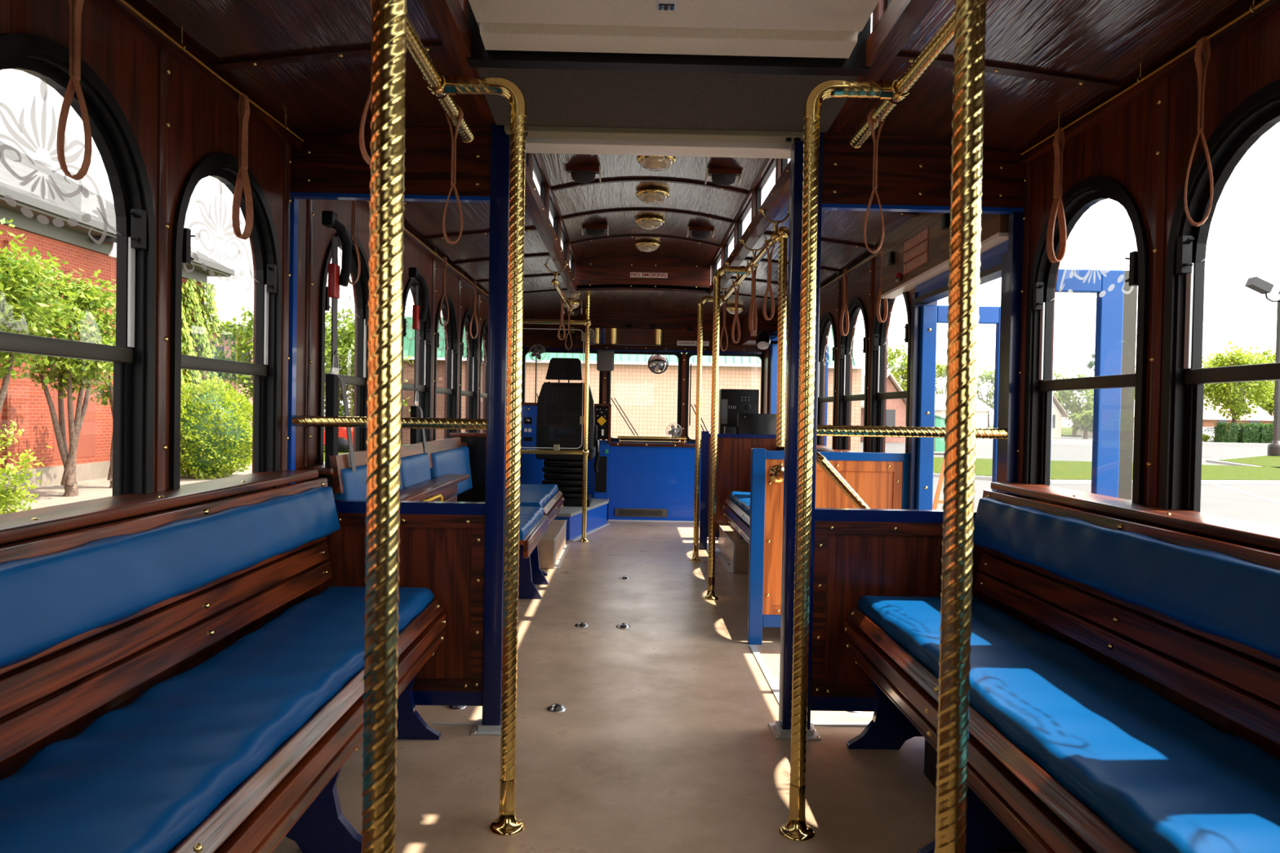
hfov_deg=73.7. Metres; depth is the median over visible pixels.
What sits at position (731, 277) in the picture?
trim
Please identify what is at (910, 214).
trim
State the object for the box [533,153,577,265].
trim
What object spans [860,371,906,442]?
house
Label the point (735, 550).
box
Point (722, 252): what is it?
trim
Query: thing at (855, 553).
partition
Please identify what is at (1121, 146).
wall
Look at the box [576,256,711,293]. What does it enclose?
wall
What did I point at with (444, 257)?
strap
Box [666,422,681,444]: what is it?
fan
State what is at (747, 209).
window
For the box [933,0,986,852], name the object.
pole
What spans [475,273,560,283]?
trim
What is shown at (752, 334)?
sign
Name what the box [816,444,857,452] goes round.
trim
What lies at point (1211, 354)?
tree
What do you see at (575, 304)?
ceiling lamp
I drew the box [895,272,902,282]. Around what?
warning lamp
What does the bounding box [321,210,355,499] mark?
belt
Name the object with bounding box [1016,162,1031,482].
trim
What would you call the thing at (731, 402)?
cabinet
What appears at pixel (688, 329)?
clip
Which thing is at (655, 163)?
ceiling lamp
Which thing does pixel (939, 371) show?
tree
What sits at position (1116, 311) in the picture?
door
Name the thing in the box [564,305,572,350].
strap
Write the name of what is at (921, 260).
sign
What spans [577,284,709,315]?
ceiling
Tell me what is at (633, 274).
sign
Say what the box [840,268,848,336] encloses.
strap
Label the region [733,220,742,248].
trim
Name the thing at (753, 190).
trim
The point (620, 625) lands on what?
anchor
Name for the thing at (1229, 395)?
tree
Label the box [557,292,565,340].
strap
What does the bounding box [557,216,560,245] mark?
trim
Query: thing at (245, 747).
bench
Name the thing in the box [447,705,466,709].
anchor
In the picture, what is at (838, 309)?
trim
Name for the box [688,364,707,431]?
wiper
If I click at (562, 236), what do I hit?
window
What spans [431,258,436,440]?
trim
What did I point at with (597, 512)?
platform
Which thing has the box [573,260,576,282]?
trim
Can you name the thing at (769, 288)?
strap
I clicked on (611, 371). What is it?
wiper
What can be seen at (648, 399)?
block building
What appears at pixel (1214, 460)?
kerb
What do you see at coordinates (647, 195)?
ceiling lamp
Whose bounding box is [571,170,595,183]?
speaker grille
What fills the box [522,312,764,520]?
wall
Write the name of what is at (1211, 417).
house
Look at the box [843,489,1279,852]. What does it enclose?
bench
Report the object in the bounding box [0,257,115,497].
tree
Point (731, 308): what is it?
ceiling lamp
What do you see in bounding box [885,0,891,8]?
window
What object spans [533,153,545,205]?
window
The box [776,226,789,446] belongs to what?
pole
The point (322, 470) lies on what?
trim
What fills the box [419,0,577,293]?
trim
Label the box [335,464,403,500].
cushion
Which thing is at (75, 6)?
strap
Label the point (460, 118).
strap
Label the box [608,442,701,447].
trim
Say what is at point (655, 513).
air vent
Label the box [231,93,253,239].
strap
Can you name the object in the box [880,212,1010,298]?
wall door header
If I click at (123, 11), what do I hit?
trim
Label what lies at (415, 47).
rail
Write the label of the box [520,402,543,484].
console
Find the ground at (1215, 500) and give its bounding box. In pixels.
[324,411,1279,526]
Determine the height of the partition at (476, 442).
0.955 m
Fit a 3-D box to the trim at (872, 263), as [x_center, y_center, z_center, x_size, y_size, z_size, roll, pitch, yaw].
[1.297,-0.393,4.822,0.019,1.110,0.042,1,1,-1]
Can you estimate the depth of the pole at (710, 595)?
5.08 m
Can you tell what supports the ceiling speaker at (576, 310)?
attached to the ceiling at (324, 95)
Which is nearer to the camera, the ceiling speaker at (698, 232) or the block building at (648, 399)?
the ceiling speaker at (698, 232)
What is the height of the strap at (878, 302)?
0.411 m
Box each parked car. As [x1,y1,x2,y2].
[323,426,353,452]
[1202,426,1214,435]
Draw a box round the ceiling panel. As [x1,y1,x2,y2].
[468,0,879,58]
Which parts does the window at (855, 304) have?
sash, meeting rail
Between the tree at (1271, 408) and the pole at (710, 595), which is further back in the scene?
the tree at (1271, 408)
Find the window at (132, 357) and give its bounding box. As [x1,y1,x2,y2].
[0,32,155,546]
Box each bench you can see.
[0,478,446,852]
[335,453,469,502]
[430,445,548,599]
[520,484,564,576]
[723,449,784,565]
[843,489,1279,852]
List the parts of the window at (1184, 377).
sash, meeting rail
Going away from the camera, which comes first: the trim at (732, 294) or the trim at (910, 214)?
the trim at (910, 214)
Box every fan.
[528,344,546,361]
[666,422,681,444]
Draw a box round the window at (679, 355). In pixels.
[606,351,682,441]
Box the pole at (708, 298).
[688,295,726,561]
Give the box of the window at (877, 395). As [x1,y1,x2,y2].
[868,291,911,453]
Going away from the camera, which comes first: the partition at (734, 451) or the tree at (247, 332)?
the partition at (734, 451)
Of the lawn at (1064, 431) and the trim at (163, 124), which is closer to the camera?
the trim at (163, 124)
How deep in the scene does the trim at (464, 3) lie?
2.26 m
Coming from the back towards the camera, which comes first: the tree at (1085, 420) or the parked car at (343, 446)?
the tree at (1085, 420)
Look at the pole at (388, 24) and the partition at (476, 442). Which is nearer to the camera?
the pole at (388, 24)
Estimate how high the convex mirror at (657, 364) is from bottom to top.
0.295 m
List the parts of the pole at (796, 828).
arm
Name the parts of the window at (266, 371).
meeting rail, sash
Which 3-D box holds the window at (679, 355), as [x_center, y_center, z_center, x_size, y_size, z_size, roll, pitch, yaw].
[0.039,-0.310,8.729,0.782,0.925,0.055,1,1,-1]
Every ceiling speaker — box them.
[563,306,582,315]
[565,164,600,183]
[581,223,608,237]
[686,225,714,239]
[704,166,742,186]
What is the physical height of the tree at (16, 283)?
5.177 m
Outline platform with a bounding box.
[554,497,609,541]
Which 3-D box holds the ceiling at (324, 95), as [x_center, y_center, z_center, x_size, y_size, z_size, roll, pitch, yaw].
[-0.882,-1.054,3.838,0.770,0.137,9.930,1,1,-1]
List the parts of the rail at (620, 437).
rail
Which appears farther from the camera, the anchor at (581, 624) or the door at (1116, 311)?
the anchor at (581, 624)
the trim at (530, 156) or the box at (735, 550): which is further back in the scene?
the box at (735, 550)
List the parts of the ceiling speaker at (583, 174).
plate, plate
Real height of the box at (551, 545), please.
0.202 m
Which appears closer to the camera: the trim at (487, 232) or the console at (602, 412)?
the trim at (487, 232)
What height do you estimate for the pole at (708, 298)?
2.009 m
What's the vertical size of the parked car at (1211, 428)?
1.395 m
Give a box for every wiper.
[534,355,538,402]
[609,370,638,435]
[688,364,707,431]
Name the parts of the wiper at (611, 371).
blade, arm, arm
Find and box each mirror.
[589,327,663,346]
[647,355,668,373]
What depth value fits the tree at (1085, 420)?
86.29 m
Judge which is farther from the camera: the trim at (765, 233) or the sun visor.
the sun visor
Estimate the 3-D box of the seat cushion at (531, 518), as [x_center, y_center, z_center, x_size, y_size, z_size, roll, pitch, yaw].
[-0.841,0.545,4.961,0.469,0.062,1.085,1,1,-1]
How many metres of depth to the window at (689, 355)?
8.71 m
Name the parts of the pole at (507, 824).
arm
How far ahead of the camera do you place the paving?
17.63 m
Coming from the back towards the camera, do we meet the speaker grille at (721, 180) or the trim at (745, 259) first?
the trim at (745, 259)
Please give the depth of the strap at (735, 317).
5.63 m
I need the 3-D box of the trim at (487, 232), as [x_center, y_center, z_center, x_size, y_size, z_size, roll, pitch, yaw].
[-0.839,-1.046,4.623,0.665,0.083,0.038,1,1,-1]
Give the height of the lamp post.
9.890 m
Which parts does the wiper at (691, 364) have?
blade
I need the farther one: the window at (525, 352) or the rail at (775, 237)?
the window at (525, 352)
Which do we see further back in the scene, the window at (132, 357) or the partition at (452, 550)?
the partition at (452, 550)
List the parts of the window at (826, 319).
sash, meeting rail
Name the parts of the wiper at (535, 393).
blade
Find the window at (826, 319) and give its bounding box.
[816,311,836,448]
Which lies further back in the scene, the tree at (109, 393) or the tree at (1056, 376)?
the tree at (1056, 376)
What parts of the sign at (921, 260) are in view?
plate, plate, plate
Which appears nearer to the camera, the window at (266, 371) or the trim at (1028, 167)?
the window at (266, 371)
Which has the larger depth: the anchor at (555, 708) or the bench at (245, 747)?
the anchor at (555, 708)
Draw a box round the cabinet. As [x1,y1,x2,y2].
[716,389,759,539]
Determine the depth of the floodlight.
20.09 m
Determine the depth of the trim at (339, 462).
3.90 m
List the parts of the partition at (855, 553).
plate, post, rail, panel frame, rail, grab rail, panel, header panel, wall post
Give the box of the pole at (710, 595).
[702,265,751,599]
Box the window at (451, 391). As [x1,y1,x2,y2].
[433,293,458,439]
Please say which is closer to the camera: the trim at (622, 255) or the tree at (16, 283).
the trim at (622, 255)
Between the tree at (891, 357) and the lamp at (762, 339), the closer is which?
the lamp at (762, 339)
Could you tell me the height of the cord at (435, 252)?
0.065 m
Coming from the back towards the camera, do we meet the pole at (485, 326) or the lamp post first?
the lamp post
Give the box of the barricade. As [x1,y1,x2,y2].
[932,458,944,510]
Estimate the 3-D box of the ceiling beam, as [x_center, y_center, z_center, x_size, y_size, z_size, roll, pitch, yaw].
[0.079,-1.122,2.652,1.120,0.304,0.570,1,1,-1]
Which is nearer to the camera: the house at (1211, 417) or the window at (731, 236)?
the window at (731, 236)
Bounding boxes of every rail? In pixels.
[405,14,474,142]
[543,263,580,314]
[617,435,686,444]
[720,208,789,306]
[849,0,987,148]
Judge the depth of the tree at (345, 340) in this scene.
41.16 m
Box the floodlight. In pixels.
[91,237,116,257]
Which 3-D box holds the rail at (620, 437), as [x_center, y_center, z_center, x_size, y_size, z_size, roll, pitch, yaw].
[0.123,0.135,8.630,0.695,0.078,0.039,1,1,-1]
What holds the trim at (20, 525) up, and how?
attached to the wall at (203, 122)
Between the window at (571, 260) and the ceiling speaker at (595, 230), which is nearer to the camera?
the ceiling speaker at (595, 230)
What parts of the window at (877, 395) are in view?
sash, meeting rail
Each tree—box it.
[0,217,102,413]
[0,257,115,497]
[89,332,115,488]
[181,277,220,469]
[210,299,253,400]
[324,303,413,416]
[324,314,355,413]
[863,342,907,391]
[935,359,946,394]
[976,365,995,427]
[1053,360,1070,400]
[1053,368,1093,436]
[1067,408,1093,439]
[1083,346,1094,401]
[1201,352,1228,386]
[1203,340,1275,413]
[1203,344,1275,425]
[1246,343,1275,423]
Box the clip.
[687,328,693,331]
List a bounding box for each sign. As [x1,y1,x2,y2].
[630,271,667,278]
[676,340,709,346]
[750,319,757,336]
[903,227,928,274]
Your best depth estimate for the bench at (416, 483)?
3.87 m
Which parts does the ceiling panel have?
raised panel, raised panel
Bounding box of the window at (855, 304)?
[836,297,868,452]
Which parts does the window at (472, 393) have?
meeting rail, sash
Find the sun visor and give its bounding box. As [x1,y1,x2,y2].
[596,350,614,370]
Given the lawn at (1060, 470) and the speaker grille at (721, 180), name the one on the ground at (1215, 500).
the lawn at (1060, 470)
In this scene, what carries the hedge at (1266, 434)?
on the ground at (1215, 500)
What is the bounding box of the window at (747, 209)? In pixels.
[737,197,751,241]
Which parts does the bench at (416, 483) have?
release handle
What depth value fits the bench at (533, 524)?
5.01 m
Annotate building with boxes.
[0,140,234,489]
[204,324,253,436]
[402,315,484,444]
[522,326,865,451]
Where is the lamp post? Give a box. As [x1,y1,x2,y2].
[1244,276,1279,456]
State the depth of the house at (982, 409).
80.39 m
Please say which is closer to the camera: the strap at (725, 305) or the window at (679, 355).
the strap at (725, 305)
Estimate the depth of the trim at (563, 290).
6.92 m
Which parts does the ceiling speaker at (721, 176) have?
plate, plate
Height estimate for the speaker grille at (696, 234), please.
0.075 m
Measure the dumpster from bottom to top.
1.870 m
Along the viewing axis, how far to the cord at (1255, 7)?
2.14 m
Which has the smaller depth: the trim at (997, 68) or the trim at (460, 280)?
the trim at (997, 68)
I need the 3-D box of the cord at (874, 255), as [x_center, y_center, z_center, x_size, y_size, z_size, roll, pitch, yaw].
[1.250,-0.964,5.669,0.017,0.063,3.060,1,1,-1]
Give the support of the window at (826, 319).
in the wall at (1121, 146)
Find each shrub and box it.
[0,420,52,514]
[180,376,253,479]
[1202,434,1214,442]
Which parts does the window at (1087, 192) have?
sash, meeting rail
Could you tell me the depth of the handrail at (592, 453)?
7.80 m
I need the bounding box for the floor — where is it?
[271,520,1028,852]
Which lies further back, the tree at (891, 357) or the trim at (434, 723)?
the tree at (891, 357)
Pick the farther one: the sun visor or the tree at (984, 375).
the tree at (984, 375)
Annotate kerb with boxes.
[933,473,1279,484]
[976,438,1271,445]
[1205,455,1261,466]
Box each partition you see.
[286,120,510,735]
[449,432,486,502]
[698,431,784,549]
[768,128,1026,740]
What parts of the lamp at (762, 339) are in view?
arm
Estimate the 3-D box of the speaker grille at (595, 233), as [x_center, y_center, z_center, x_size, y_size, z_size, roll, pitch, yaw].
[-0.311,-1.352,5.904,0.128,0.075,0.127,1,1,-1]
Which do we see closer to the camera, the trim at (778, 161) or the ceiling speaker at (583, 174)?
the trim at (778, 161)
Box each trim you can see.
[0,470,318,544]
[100,0,488,301]
[154,45,170,491]
[213,41,445,71]
[280,142,292,470]
[297,442,466,475]
[303,199,314,466]
[328,436,462,493]
[404,201,423,204]
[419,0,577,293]
[422,226,537,240]
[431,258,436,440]
[433,722,475,724]
[452,253,550,265]
[457,278,462,432]
[458,0,467,22]
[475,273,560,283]
[477,293,481,432]
[522,347,764,354]
[523,288,568,293]
[525,137,791,158]
[527,152,533,178]
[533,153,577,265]
[544,183,549,217]
[551,177,747,195]
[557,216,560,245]
[562,208,732,223]
[566,241,569,266]
[571,235,719,247]
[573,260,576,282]
[577,253,710,266]
[577,287,709,293]
[601,370,606,439]
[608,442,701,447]
[608,519,699,522]
[680,352,686,444]
[709,0,937,296]
[709,158,773,268]
[711,263,717,284]
[720,244,724,266]
[720,292,787,302]
[729,276,787,285]
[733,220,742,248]
[743,257,841,272]
[751,187,761,222]
[762,231,876,249]
[773,0,1279,320]
[775,158,782,183]
[788,199,919,217]
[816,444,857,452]
[834,280,840,448]
[866,260,874,452]
[871,0,885,31]
[892,52,1121,91]
[991,482,1279,551]
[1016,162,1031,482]
[1146,76,1170,506]
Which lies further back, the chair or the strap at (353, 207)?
the chair
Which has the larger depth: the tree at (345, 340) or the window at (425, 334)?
the tree at (345, 340)
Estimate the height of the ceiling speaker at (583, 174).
0.075 m
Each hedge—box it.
[1211,422,1240,443]
[1236,422,1262,443]
[1255,422,1273,443]
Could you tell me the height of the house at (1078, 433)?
4.322 m
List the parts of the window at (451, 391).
meeting rail, sash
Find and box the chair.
[535,357,599,506]
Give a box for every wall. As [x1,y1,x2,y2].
[0,0,488,772]
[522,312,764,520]
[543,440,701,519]
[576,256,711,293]
[739,314,776,346]
[762,8,1279,759]
[1202,428,1214,441]
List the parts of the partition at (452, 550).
wall post, panel, grab rail, header panel, rail, panel frame, rail, plate, post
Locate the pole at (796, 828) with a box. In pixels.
[778,76,912,841]
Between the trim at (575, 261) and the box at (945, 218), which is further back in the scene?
the trim at (575, 261)
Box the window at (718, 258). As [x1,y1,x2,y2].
[714,252,720,273]
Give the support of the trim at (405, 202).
attached to the wall at (203, 122)
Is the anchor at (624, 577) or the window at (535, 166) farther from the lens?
the anchor at (624, 577)
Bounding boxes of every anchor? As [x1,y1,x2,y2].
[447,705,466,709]
[546,703,566,712]
[574,622,588,627]
[616,623,630,628]
[619,575,630,579]
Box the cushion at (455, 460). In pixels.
[430,445,472,497]
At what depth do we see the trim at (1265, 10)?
2.25 m
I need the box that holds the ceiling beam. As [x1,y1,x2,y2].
[466,0,871,142]
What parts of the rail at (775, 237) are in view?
rail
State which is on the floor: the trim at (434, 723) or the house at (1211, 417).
the trim at (434, 723)
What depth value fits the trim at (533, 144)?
2.99 m
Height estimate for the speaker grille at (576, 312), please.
0.075 m
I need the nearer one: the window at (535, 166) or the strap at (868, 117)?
the strap at (868, 117)
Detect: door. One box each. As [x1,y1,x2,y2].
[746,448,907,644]
[749,240,1137,727]
[768,326,828,446]
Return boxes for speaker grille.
[565,310,579,315]
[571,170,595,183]
[586,228,604,237]
[691,231,710,239]
[711,173,735,186]
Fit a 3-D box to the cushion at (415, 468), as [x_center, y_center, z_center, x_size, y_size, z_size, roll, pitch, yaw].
[-1.094,0.246,4.093,0.105,0.234,0.528,1,1,-1]
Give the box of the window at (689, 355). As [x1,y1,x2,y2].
[684,352,764,442]
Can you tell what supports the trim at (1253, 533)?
attached to the wall at (1121, 146)
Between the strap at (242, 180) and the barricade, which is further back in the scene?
the barricade
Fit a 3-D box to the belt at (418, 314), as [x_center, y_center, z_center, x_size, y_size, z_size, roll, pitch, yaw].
[-1.091,-0.133,4.295,0.064,1.300,0.225,2,1,27]
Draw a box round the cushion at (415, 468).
[400,453,431,488]
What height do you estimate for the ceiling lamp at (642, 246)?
0.073 m
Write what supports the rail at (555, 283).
attached to the ceiling at (324, 95)
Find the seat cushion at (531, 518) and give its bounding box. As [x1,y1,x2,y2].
[519,506,544,540]
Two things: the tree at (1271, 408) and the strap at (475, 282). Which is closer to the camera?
the strap at (475, 282)
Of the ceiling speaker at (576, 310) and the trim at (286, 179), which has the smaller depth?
the trim at (286, 179)
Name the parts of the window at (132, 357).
meeting rail, sash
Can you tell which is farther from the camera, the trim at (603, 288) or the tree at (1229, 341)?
the tree at (1229, 341)
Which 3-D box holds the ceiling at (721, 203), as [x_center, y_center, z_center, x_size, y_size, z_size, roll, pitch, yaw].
[0.079,-1.344,2.994,1.220,0.132,8.230,1,1,-1]
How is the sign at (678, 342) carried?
attached to the wall at (640, 477)
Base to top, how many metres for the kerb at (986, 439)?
0.140 m
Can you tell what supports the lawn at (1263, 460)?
on the ground at (1215, 500)
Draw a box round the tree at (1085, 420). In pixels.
[1067,408,1093,439]
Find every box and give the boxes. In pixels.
[537,520,570,568]
[715,524,749,573]
[724,413,776,435]
[887,251,894,265]
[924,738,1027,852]
[941,213,950,230]
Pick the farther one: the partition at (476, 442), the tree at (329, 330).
the tree at (329, 330)
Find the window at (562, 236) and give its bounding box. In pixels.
[560,226,566,257]
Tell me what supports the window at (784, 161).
attached to the trim at (900, 19)
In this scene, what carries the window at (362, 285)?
in the wall at (203, 122)
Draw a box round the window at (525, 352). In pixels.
[521,349,602,439]
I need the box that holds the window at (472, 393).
[458,308,478,432]
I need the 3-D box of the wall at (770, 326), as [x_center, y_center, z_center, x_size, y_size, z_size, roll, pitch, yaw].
[1.146,-0.935,8.329,0.255,0.250,0.660,1,1,-1]
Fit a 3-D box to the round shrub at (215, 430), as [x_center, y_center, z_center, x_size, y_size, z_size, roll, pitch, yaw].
[-10.913,0.087,21.628,2.662,2.805,2.702,1,1,-10]
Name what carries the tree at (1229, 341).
on the lawn at (1064, 431)
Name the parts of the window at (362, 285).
meeting rail, sash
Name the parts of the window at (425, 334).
meeting rail, sash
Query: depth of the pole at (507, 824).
2.24 m
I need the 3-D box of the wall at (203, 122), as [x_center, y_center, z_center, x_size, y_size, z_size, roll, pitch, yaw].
[-1.253,-0.010,3.826,0.075,2.064,9.880,1,1,-1]
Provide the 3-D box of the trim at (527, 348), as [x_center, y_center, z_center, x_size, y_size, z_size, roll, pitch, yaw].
[0.004,-0.769,8.669,2.525,0.020,0.040,1,1,-1]
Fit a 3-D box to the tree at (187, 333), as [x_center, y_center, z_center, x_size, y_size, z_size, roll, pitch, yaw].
[-12.887,-1.457,24.660,0.462,5.670,2.640,1,1,-1]
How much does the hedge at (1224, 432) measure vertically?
2.014 m
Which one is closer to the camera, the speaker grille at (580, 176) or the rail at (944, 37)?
the rail at (944, 37)
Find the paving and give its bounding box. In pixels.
[2,463,252,512]
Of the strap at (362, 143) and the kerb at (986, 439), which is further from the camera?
the kerb at (986, 439)
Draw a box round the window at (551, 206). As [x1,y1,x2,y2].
[549,195,557,236]
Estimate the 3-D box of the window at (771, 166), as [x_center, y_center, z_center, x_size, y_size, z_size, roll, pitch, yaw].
[0.637,-1.185,4.203,0.022,0.160,0.710,1,1,-1]
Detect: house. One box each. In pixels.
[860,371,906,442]
[905,394,993,427]
[1052,394,1068,438]
[1076,399,1134,439]
[1134,386,1273,437]
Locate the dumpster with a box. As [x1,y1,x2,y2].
[933,414,945,451]
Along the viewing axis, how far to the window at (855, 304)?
5.44 m
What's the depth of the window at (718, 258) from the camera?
6.74 m
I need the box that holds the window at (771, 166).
[755,158,775,213]
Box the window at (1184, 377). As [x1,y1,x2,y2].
[1158,79,1279,552]
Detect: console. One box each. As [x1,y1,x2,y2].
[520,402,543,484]
[594,404,611,498]
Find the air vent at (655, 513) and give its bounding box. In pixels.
[614,507,667,517]
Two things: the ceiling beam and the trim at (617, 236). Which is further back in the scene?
the trim at (617, 236)
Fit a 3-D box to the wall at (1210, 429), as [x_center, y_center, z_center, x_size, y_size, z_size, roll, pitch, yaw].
[56.450,0.865,84.760,2.182,1.250,0.150,1,1,-1]
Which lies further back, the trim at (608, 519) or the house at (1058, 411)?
the house at (1058, 411)
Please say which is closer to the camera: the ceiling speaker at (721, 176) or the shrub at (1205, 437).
the ceiling speaker at (721, 176)
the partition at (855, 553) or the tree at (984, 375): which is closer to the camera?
the partition at (855, 553)
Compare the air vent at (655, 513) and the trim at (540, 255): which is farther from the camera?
the air vent at (655, 513)
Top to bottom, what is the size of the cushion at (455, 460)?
0.284 m
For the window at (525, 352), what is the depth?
8.69 m
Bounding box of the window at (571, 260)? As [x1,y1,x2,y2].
[569,250,573,275]
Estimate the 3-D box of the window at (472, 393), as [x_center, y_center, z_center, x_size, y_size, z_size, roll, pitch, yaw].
[-1.255,-0.336,6.149,0.064,1.022,0.659,1,1,-1]
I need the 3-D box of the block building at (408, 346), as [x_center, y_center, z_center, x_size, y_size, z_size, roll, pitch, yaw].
[-11.119,-2.537,49.929,6.700,6.755,12.620,1,1,-1]
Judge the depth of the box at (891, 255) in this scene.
4.21 m
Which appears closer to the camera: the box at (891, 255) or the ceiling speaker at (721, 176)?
the box at (891, 255)
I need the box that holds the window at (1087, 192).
[1022,176,1149,523]
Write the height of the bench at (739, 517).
0.865 m
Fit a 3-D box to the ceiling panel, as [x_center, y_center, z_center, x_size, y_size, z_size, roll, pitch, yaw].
[0.086,-1.115,1.646,1.024,0.204,1.428,1,1,-1]
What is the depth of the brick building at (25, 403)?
19.20 m
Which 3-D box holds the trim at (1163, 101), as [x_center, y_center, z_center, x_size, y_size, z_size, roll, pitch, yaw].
[1.327,-0.348,2.195,0.019,1.110,0.042,1,1,-1]
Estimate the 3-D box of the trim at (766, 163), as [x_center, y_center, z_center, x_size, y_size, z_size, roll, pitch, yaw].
[0.647,-1.269,2.986,0.042,0.050,8.200,1,1,-1]
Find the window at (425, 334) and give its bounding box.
[400,278,432,444]
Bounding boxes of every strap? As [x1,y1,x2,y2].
[56,0,92,180]
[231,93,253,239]
[348,200,360,284]
[359,0,373,164]
[438,256,448,326]
[442,104,463,244]
[470,280,478,338]
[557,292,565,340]
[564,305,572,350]
[720,294,728,351]
[731,282,740,343]
[748,261,758,332]
[762,239,774,319]
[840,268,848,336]
[863,107,885,253]
[876,244,888,322]
[1046,127,1066,262]
[1183,35,1213,226]
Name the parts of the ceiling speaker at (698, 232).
plate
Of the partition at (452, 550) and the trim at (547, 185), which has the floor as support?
the partition at (452, 550)
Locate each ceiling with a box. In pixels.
[126,0,585,319]
[533,153,775,264]
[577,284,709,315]
[696,0,1262,320]
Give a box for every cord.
[120,0,304,142]
[367,200,488,295]
[786,244,879,309]
[1020,0,1269,155]
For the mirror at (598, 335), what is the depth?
8.28 m
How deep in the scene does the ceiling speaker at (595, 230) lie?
5.85 m
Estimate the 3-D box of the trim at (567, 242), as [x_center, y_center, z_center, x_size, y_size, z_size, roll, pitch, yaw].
[-0.528,-1.239,6.114,0.044,0.170,0.060,1,1,-1]
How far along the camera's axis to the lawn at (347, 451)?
34.48 m
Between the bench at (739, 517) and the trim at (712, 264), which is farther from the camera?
the trim at (712, 264)
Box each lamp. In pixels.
[561,300,580,309]
[634,240,660,252]
[635,187,669,204]
[635,215,664,229]
[636,155,675,171]
[725,305,744,314]
[755,329,777,349]
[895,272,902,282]
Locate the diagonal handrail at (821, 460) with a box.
[768,451,870,508]
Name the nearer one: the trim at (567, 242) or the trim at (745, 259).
the trim at (745, 259)
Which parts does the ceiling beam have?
knob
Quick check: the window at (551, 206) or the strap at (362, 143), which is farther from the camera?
the window at (551, 206)
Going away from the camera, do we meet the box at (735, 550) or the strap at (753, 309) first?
the strap at (753, 309)
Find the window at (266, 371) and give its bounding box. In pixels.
[168,152,281,510]
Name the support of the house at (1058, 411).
on the ground at (1215, 500)
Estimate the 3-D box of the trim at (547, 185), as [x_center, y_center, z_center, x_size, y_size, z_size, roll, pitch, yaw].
[-0.510,-1.212,4.574,0.044,0.170,0.060,1,1,-1]
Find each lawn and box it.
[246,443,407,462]
[933,457,1279,479]
[989,426,1212,438]
[1216,455,1279,467]
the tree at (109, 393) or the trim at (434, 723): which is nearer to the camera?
the trim at (434, 723)
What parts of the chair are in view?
backrest, seat, armrest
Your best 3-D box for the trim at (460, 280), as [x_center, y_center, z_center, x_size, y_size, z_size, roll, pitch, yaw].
[-1.222,-0.455,5.769,0.019,1.110,0.042,1,1,-1]
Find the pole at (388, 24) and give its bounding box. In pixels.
[360,0,407,852]
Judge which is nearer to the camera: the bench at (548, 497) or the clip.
the bench at (548, 497)
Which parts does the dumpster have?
lid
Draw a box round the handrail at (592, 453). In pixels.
[535,447,595,460]
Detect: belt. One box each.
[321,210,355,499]
[408,266,428,453]
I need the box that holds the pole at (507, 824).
[422,71,526,835]
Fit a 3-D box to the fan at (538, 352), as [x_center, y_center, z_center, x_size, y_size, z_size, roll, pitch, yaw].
[-1.012,-0.729,8.528,0.170,0.168,0.282,1,1,-1]
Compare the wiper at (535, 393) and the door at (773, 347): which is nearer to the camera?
the door at (773, 347)
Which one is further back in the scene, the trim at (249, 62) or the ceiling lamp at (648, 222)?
the ceiling lamp at (648, 222)
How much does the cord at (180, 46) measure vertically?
0.106 m
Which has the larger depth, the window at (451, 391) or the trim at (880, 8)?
the window at (451, 391)
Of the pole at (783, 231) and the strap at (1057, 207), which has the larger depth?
the pole at (783, 231)
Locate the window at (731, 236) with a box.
[724,229,733,263]
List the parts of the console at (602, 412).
panel, switch panel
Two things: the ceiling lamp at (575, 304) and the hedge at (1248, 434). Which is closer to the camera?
the ceiling lamp at (575, 304)
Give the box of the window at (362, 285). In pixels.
[317,230,369,478]
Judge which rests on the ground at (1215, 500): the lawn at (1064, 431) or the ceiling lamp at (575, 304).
the lawn at (1064, 431)
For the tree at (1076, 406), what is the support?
on the ground at (1215, 500)
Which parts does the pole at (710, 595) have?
arm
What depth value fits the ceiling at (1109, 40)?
2.30 m
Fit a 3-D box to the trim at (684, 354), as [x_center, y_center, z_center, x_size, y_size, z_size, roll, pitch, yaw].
[0.442,-0.290,8.728,0.040,0.960,0.087,1,1,-1]
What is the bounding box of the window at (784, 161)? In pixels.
[782,158,787,172]
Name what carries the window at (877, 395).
in the wall at (1121, 146)
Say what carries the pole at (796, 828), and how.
on the floor
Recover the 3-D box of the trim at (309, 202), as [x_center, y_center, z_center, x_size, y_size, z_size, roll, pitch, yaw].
[-1.191,-0.409,3.080,0.019,1.110,0.042,1,1,-1]
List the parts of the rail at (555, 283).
rail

